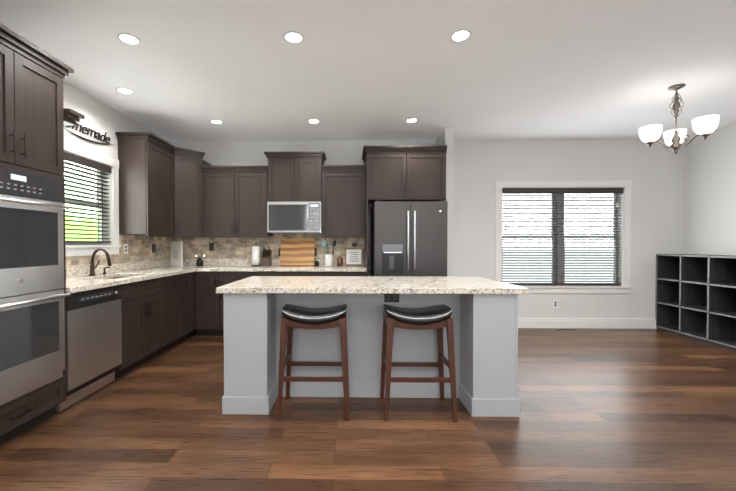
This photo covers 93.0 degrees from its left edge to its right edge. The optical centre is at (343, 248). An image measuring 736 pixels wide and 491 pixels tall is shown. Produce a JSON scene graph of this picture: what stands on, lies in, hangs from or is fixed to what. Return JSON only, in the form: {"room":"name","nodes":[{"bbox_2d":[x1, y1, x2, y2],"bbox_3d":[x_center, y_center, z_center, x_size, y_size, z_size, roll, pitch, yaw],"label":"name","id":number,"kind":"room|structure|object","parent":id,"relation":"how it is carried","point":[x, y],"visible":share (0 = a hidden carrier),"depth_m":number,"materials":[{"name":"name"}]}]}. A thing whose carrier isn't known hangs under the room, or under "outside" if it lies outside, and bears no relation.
{"room":"kitchen","nodes":[
{"label":"kitchen","id":0,"kind":"room"},
{"bbox_2d":[63,80,170,159],"bbox_3d":[-2.747,-0.164,1.095,0.150,2.790,8.650,0,1,1],"label":"wall","id":1,"kind":"structure","parent":0,"point":[101,118],"depth_m":3.70,"materials":[{"name":"paint"}]},
{"bbox_2d":[64,123,112,144],"bbox_3d":[-2.614,-1.189,3.587,0.018,0.170,0.778,0,1,1],"label":"sign","id":2,"kind":"object","parent":1,"relation":"attached to","point":[105,139],"visible":0.85,"depth_m":3.60,"materials":[{"name":"grey metal"}]},
{"bbox_2d":[64,141,120,255],"bbox_3d":[-2.675,-0.473,3.493,0.175,1.085,1.095,0,1,1],"label":"window","id":3,"kind":"structure","parent":1,"relation":"in","point":[83,249],"depth_m":3.89,"materials":[{"name":"white"}]},
{"bbox_2d":[63,152,111,242],"bbox_3d":[-2.658,-0.487,3.495,0.072,0.853,0.874,0,1,1],"label":"window blind","id":4,"kind":"object","parent":3,"relation":"attached to","point":[85,162],"visible":0.62,"depth_m":3.60,"materials":[{"name":"grey"}]},
{"bbox_2d":[68,259,171,278],"bbox_3d":[-2.608,0.219,3.914,0.020,0.100,2.712,0,1,1],"label":"backsplash","id":5,"kind":"structure","parent":1,"relation":"attached to","point":[72,271],"depth_m":4.16,"materials":[{"name":"beige stone"}]},
{"bbox_2d":[123,244,127,253],"bbox_3d":[-2.599,0.001,4.161,0.008,0.115,0.072,0,1,1],"label":"electrical outlet","id":6,"kind":"object","parent":1,"relation":"attached to","point":[125,248],"visible":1,"depth_m":4.15,"materials":[{"name":"white plastic"}]},
{"bbox_2d":[117,135,175,234],"bbox_3d":[-2.414,-0.727,4.368,0.391,1.110,0.659,0,1,1],"label":"upper cabinet","id":7,"kind":"object","parent":1,"relation":"attached to","point":[147,166],"depth_m":4.05,"materials":[{"name":"brown wood"}]},
{"bbox_2d":[152,244,155,252],"bbox_3d":[-2.588,-0.007,4.761,0.008,0.115,0.072,0,1,1],"label":"electrical outlet","id":8,"kind":"object","parent":1,"relation":"attached to","point":[153,247],"visible":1,"depth_m":4.74,"materials":[{"name":"black plastic"}]},
{"bbox_2d":[156,151,215,238],"bbox_3d":[-2.266,-0.734,4.919,0.667,1.110,0.666,0,1,1],"label":"upper cabinet","id":9,"kind":"object","parent":1,"relation":"attached to","point":[191,171],"depth_m":4.81,"materials":[{"name":"brown wood"}]},
{"bbox_2d":[264,195,307,234],"bbox_3d":[-0.773,-0.474,5.029,0.563,0.487,0.399,0,1,1],"label":"door","id":10,"kind":"structure","parent":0,"point":[283,214],"depth_m":4.83,"materials":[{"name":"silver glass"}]},
{"bbox_2d":[308,195,323,234],"bbox_3d":[-0.399,-0.474,5.022,0.186,0.487,0.399,0,1,1],"label":"control panel","id":11,"kind":"object","parent":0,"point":[315,202],"depth_m":4.83,"materials":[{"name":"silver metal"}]},
{"bbox_2d":[0,328,735,490],"bbox_3d":[1.127,1.283,0.969,7.900,0.100,8.800,0,1,1],"label":"floor","id":12,"kind":"structure","parent":0,"point":[601,409],"depth_m":2.29,"materials":[{"name":"brown wood"}]},
{"bbox_2d":[0,35,67,444],"bbox_3d":[-2.341,-0.018,2.171,0.617,2.470,0.750,0,1,1],"label":"tall cabinet","id":13,"kind":"object","parent":12,"relation":"on","point":[33,116],"depth_m":2.25,"materials":[{"name":"brown wood"}]},
{"bbox_2d":[0,166,70,405],"bbox_3d":[-2.269,0.220,2.172,0.666,1.411,0.658,0,1,1],"label":"oven","id":14,"kind":"object","parent":13,"relation":"in","point":[32,317],"depth_m":2.23,"materials":[{"name":"silver metal"}]},
{"bbox_2d":[68,283,123,406],"bbox_3d":[-2.323,0.768,2.860,0.615,0.881,0.601,0,1,1],"label":"base cabinet","id":15,"kind":"object","parent":12,"relation":"on","point":[74,329],"depth_m":2.83,"materials":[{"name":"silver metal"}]},
{"bbox_2d":[55,285,121,411],"bbox_3d":[-2.320,0.762,2.860,0.620,0.869,0.602,0,1,1],"label":"dishwasher","id":16,"kind":"object","parent":15,"relation":"in","point":[93,315],"depth_m":2.80,"materials":[{"name":"silver metal"}]},
{"bbox_2d":[108,275,171,373],"bbox_3d":[-2.316,0.756,3.575,0.617,0.885,0.820,0,1,1],"label":"base cabinet","id":17,"kind":"object","parent":12,"relation":"on","point":[148,304],"depth_m":3.57,"materials":[{"name":"brown wood"}]},
{"bbox_2d":[68,267,195,294],"bbox_3d":[-2.295,0.289,3.909,0.647,0.040,2.712,0,1,1],"label":"countertop","id":18,"kind":"structure","parent":17,"relation":"on","point":[82,282],"depth_m":3.45,"materials":[{"name":"beige stone"}]},
{"bbox_2d":[88,248,111,274],"bbox_3d":[-2.467,0.132,3.614,0.222,0.280,0.205,0,1,1],"label":"faucet","id":19,"kind":"object","parent":18,"relation":"on","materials":[{"name":"brown metal"}]},
{"bbox_2d":[170,241,183,265],"bbox_3d":[-2.435,0.073,5.091,0.243,0.360,0.179,0,1,1],"label":"sign","id":20,"kind":"object","parent":18,"relation":"on","point":[176,253],"visible":0.98,"depth_m":5.06,"materials":[{"name":"white plastic"}]},
{"bbox_2d":[195,255,203,265],"bbox_3d":[-2.116,0.171,5.134,0.139,0.162,0.100,0,1,1],"label":"decorative piece","id":21,"kind":"object","parent":18,"relation":"on","point":[199,262],"visible":1,"depth_m":5.11,"materials":[{"name":"black plastic"}]},
{"bbox_2d":[172,275,179,345],"bbox_3d":[-2.306,0.749,4.125,0.617,0.885,0.519,0,1,1],"label":"base cabinet","id":22,"kind":"object","parent":12,"relation":"on","point":[175,278],"depth_m":4.16,"materials":[{"name":"brown wood"}]},
{"bbox_2d":[180,271,195,341],"bbox_3d":[-2.270,0.745,4.470,0.677,0.885,0.410,0,1,1],"label":"base cabinet","id":23,"kind":"object","parent":12,"relation":"on","point":[188,280],"depth_m":4.50,"materials":[{"name":"brown wood"}]},
{"bbox_2d":[196,271,223,335],"bbox_3d":[-1.798,0.739,4.924,0.410,0.885,0.676,0,1,1],"label":"base cabinet","id":24,"kind":"object","parent":12,"relation":"on","point":[209,303],"depth_m":4.65,"materials":[{"name":"brown wood"}]},
{"bbox_2d":[196,267,367,270],"bbox_3d":[-0.824,0.276,4.916,2.258,0.040,0.646,0,1,1],"label":"countertop","id":25,"kind":"structure","parent":24,"relation":"on","point":[197,268],"depth_m":4.60,"materials":[{"name":"beige stone"}]},
{"bbox_2d":[251,242,260,265],"bbox_3d":[-1.284,0.077,5.118,0.150,0.350,0.150,0,1,1],"label":"paper towel","id":26,"kind":"object","parent":25,"relation":"on","point":[256,255],"visible":0.98,"depth_m":5.07,"materials":[{"name":"white paper"}]},
{"bbox_2d":[261,246,271,265],"bbox_3d":[-1.134,0.107,5.111,0.120,0.291,0.170,0,1,1],"label":"knife block","id":27,"kind":"object","parent":25,"relation":"on","point":[266,258],"visible":1,"depth_m":5.06,"materials":[{"name":"brown wood"}]},
{"bbox_2d":[278,239,316,265],"bbox_3d":[-0.682,0.051,5.176,0.570,0.399,0.084,0,1,1],"label":"cutting board","id":28,"kind":"object","parent":25,"relation":"on","point":[297,252],"visible":0.98,"depth_m":5.16,"materials":[{"name":"brown wood"}]},
{"bbox_2d":[322,237,335,265],"bbox_3d":[-0.214,0.036,5.098,0.203,0.432,0.171,0,1,1],"label":"utensil crock","id":29,"kind":"object","parent":25,"relation":"on","point":[328,259],"visible":0.96,"depth_m":5.06,"materials":[{"name":"white ceramic"}]},
{"bbox_2d":[337,256,342,265],"bbox_3d":[-0.053,0.179,5.117,0.084,0.146,0.084,0,1,1],"label":"jar","id":30,"kind":"object","parent":25,"relation":"on","point":[339,261],"visible":1,"depth_m":5.09,"materials":[{"name":"orange ceramic"}]},
{"bbox_2d":[345,248,362,265],"bbox_3d":[0.153,0.121,5.168,0.260,0.260,0.060,0,1,1],"label":"decorative sign","id":31,"kind":"object","parent":25,"relation":"on","point":[353,256],"visible":1,"depth_m":5.16,"materials":[{"name":"white wood"}]},
{"bbox_2d":[224,271,259,284],"bbox_3d":[-1.422,0.739,4.947,0.579,0.885,0.617,0,1,1],"label":"base cabinet","id":32,"kind":"object","parent":12,"relation":"on","point":[229,276],"depth_m":4.64,"materials":[{"name":"brown wood"}]},
{"bbox_2d":[260,271,323,275],"bbox_3d":[-0.747,0.739,4.935,1.009,0.885,0.617,0,1,1],"label":"base cabinet","id":33,"kind":"object","parent":12,"relation":"on","point":[262,273],"depth_m":4.62,"materials":[{"name":"brown wood"}]},
{"bbox_2d":[277,304,348,420],"bbox_3d":[-0.213,0.822,2.638,0.511,0.779,0.373,0,1,1],"label":"stool","id":34,"kind":"object","parent":12,"relation":"on","point":[295,316],"visible":1,"depth_m":2.48,"materials":[{"name":"brown wood"}]},
{"bbox_2d":[324,271,367,275],"bbox_3d":[-0.027,0.739,4.922,0.669,0.885,0.617,0,1,1],"label":"base cabinet","id":35,"kind":"object","parent":12,"relation":"on","point":[326,273],"depth_m":4.61,"materials":[{"name":"brown wood"}]},
{"bbox_2d":[220,292,519,416],"bbox_3d":[0.198,0.762,2.970,2.158,0.890,0.888,0,1,1],"label":"kitchen island","id":36,"kind":"object","parent":12,"relation":"on","point":[484,315],"depth_m":2.74,"materials":[{"name":"grey paint"}]},
{"bbox_2d":[216,276,527,295],"bbox_3d":[0.203,0.297,2.964,2.240,0.040,0.920,0,1,1],"label":"island countertop","id":37,"kind":"structure","parent":36,"relation":"on","point":[318,285],"depth_m":2.66,"materials":[{"name":"beige stone"}]},
{"bbox_2d":[384,294,398,301],"bbox_3d":[0.390,0.394,2.822,0.120,0.080,0.008,0,1,1],"label":"outlet","id":38,"kind":"object","parent":36,"relation":"attached to","point":[391,297],"visible":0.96,"depth_m":2.82,"materials":[{"name":"black plastic"}]},
{"bbox_2d":[371,200,447,275],"bbox_3d":[0.853,0.286,4.754,0.915,1.795,0.856,0,1,1],"label":"fridge","id":39,"kind":"object","parent":12,"relation":"on","point":[408,238],"visible":0.6,"depth_m":4.38,"materials":[{"name":"grey metal"}]},
{"bbox_2d":[380,304,457,421],"bbox_3d":[0.546,0.822,2.624,0.511,0.779,0.373,0,1,1],"label":"stool","id":40,"kind":"object","parent":12,"relation":"on","point":[438,318],"visible":1,"depth_m":2.47,"materials":[{"name":"brown wood"}]},
{"bbox_2d":[655,254,735,349],"bbox_3d":[4.780,0.642,4.012,0.398,1.102,2.254,0,1,1],"label":"cube shelf","id":41,"kind":"object","parent":12,"relation":"on","point":[695,296],"visible":1,"depth_m":4.74,"materials":[{"name":"black wood"}]},
{"bbox_2d":[0,0,735,141],"bbox_3d":[1.127,-1.607,0.931,7.900,0.100,8.800,0,1,1],"label":"ceiling","id":42,"kind":"structure","parent":0,"point":[343,70],"depth_m":3.00,"materials":[{"name":"paint"}]},
{"bbox_2d":[116,87,133,93],"bbox_3d":[-2.198,-1.586,3.503,0.149,0.007,0.149,0,1,-5],"label":"recessed light","id":43,"kind":"object","parent":42,"relation":"in","point":[120,89],"depth_m":3.50,"materials":[{"name":"white plastic"}]},
{"bbox_2d":[117,33,140,44],"bbox_3d":[-1.613,-1.574,2.622,0.149,0.007,0.149,0,1,-5],"label":"recessed light","id":44,"kind":"object","parent":42,"relation":"in","point":[127,38],"depth_m":2.62,"materials":[{"name":"white plastic"}]},
{"bbox_2d":[210,120,222,123],"bbox_3d":[-1.601,-1.597,4.392,0.149,0.007,0.149,0,1,-5],"label":"recessed light","id":45,"kind":"object","parent":42,"relation":"in","point":[212,121],"depth_m":4.38,"materials":[{"name":"white plastic"}]},
{"bbox_2d":[283,31,303,43],"bbox_3d":[-0.374,-1.574,2.599,0.149,0.007,0.149,0,1,-5],"label":"recessed light","id":46,"kind":"object","parent":42,"relation":"in","point":[294,37],"depth_m":2.60,"materials":[{"name":"white plastic"}]},
{"bbox_2d":[308,119,319,123],"bbox_3d":[-0.372,-1.597,4.370,0.149,0.007,0.149,0,1,-5],"label":"recessed light","id":47,"kind":"object","parent":42,"relation":"in","point":[314,121],"depth_m":4.37,"materials":[{"name":"white plastic"}]},
{"bbox_2d":[406,118,417,122],"bbox_3d":[0.848,-1.597,4.348,0.149,0.007,0.149,-1,1,-38],"label":"recessed light","id":48,"kind":"object","parent":42,"relation":"in","point":[411,120],"depth_m":4.34,"materials":[{"name":"white plastic"}]},
{"bbox_2d":[450,29,470,41],"bbox_3d":[0.866,-1.574,2.577,0.149,0.007,0.149,0,1,-5],"label":"recessed light","id":49,"kind":"object","parent":42,"relation":"in","point":[463,34],"depth_m":2.57,"materials":[{"name":"white plastic"}]},
{"bbox_2d":[639,84,719,153],"bbox_3d":[3.224,-1.258,3.400,0.536,0.661,0.553,0,1,1],"label":"chandelier","id":50,"kind":"object","parent":42,"relation":"hanging from","point":[704,127],"visible":1,"depth_m":3.40,"materials":[{"name":"white glass"}]},
{"bbox_2d":[171,139,684,318],"bbox_3d":[1.280,-0.218,5.273,7.750,2.790,0.150,0,1,1],"label":"wall","id":51,"kind":"structure","parent":0,"point":[654,172],"depth_m":5.16,"materials":[{"name":"paint"}]},
{"bbox_2d":[209,243,213,250],"bbox_3d":[-1.986,-0.028,5.243,0.072,0.115,0.008,0,1,1],"label":"electrical outlet","id":52,"kind":"object","parent":51,"relation":"attached to","point":[211,246],"visible":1,"depth_m":5.24,"materials":[{"name":"black plastic"}]},
{"bbox_2d":[208,167,275,238],"bbox_3d":[-1.525,-0.641,5.067,0.930,0.920,0.346,0,1,1],"label":"upper cabinet","id":53,"kind":"object","parent":51,"relation":"attached to","point":[235,198],"depth_m":4.90,"materials":[{"name":"brown wood"}]},
{"bbox_2d":[172,259,363,266],"bbox_3d":[-1.131,0.202,5.234,2.885,0.100,0.019,0,1,1],"label":"backsplash","id":54,"kind":"structure","parent":51,"relation":"attached to","point":[186,262],"depth_m":5.23,"materials":[{"name":"beige stone"}]},
{"bbox_2d":[268,155,323,194],"bbox_3d":[-0.680,-0.975,5.047,0.760,0.630,0.346,0,1,1],"label":"upper cabinet","id":55,"kind":"object","parent":51,"relation":"attached to","point":[287,174],"depth_m":4.88,"materials":[{"name":"brown wood"}]},
{"bbox_2d":[267,202,321,232],"bbox_3d":[-0.680,-0.442,5.004,0.750,0.425,0.446,0,1,1],"label":"microwave","id":56,"kind":"object","parent":55,"relation":"attached to","point":[282,217],"depth_m":4.83,"materials":[{"name":"silver metal"}]},
{"bbox_2d":[320,167,367,238],"bbox_3d":[0.005,-0.640,5.039,0.610,0.920,0.346,0,1,1],"label":"upper cabinet","id":57,"kind":"object","parent":51,"relation":"attached to","point":[345,209],"depth_m":4.87,"materials":[{"name":"brown wood"}]},
{"bbox_2d":[364,151,446,202],"bbox_3d":[0.831,-0.978,4.884,1.047,0.620,0.617,0,1,1],"label":"upper cabinet","id":58,"kind":"object","parent":51,"relation":"attached to","point":[388,175],"depth_m":4.58,"materials":[{"name":"brown wood"}]},
{"bbox_2d":[553,300,557,307],"bbox_3d":[3.143,0.818,5.173,0.072,0.115,0.008,0,1,1],"label":"outlet","id":59,"kind":"object","parent":51,"relation":"attached to","point":[555,303],"visible":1,"depth_m":5.17,"materials":[{"name":"white plastic"}]},
{"bbox_2d":[495,180,631,292],"bbox_3d":[3.239,-0.172,5.210,1.990,1.660,0.175,0,1,1],"label":"window","id":60,"kind":"structure","parent":51,"relation":"in","point":[625,246],"depth_m":5.16,"materials":[{"name":"white"}]},
{"bbox_2d":[502,188,623,284],"bbox_3d":[3.239,-0.184,5.192,1.766,1.433,0.074,0,1,1],"label":"window blind","id":61,"kind":"object","parent":60,"relation":"attached to","point":[562,191],"visible":0.85,"depth_m":5.19,"materials":[{"name":"grey plastic"}]},
{"bbox_2d":[518,318,656,328],"bbox_3d":[3.218,1.106,5.170,3.490,0.145,0.020,0,1,1],"label":"baseboard","id":62,"kind":"structure","parent":51,"relation":"attached to","point":[611,323],"depth_m":5.14,"materials":[{"name":"white"}]},
{"bbox_2d":[435,128,453,275],"bbox_3d":[1.413,-0.214,4.925,0.110,2.790,0.540,0,1,1],"label":"wall","id":63,"kind":"structure","parent":0,"point":[446,136],"depth_m":4.65,"materials":[{"name":"white paint"}]},
{"bbox_2d":[683,123,735,254],"bbox_3d":[5.001,-0.161,0.880,0.150,2.790,8.500,0,1,1],"label":"wall","id":64,"kind":"structure","parent":0,"point":[710,195],"depth_m":4.73,"materials":[{"name":"paint"}]},
{"label":"outside","id":65,"kind":"structure","parent":0,"visible":0},
{"bbox_2d":[64,160,97,240],"bbox_3d":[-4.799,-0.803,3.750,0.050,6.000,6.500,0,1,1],"label":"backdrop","id":66,"kind":"structure","parent":65,"point":[78,223],"depth_m":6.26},
{"bbox_2d":[502,196,613,282],"bbox_3d":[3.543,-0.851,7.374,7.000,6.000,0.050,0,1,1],"label":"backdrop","id":67,"kind":"structure","parent":65,"point":[551,243],"depth_m":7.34,"materials":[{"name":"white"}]}
]}

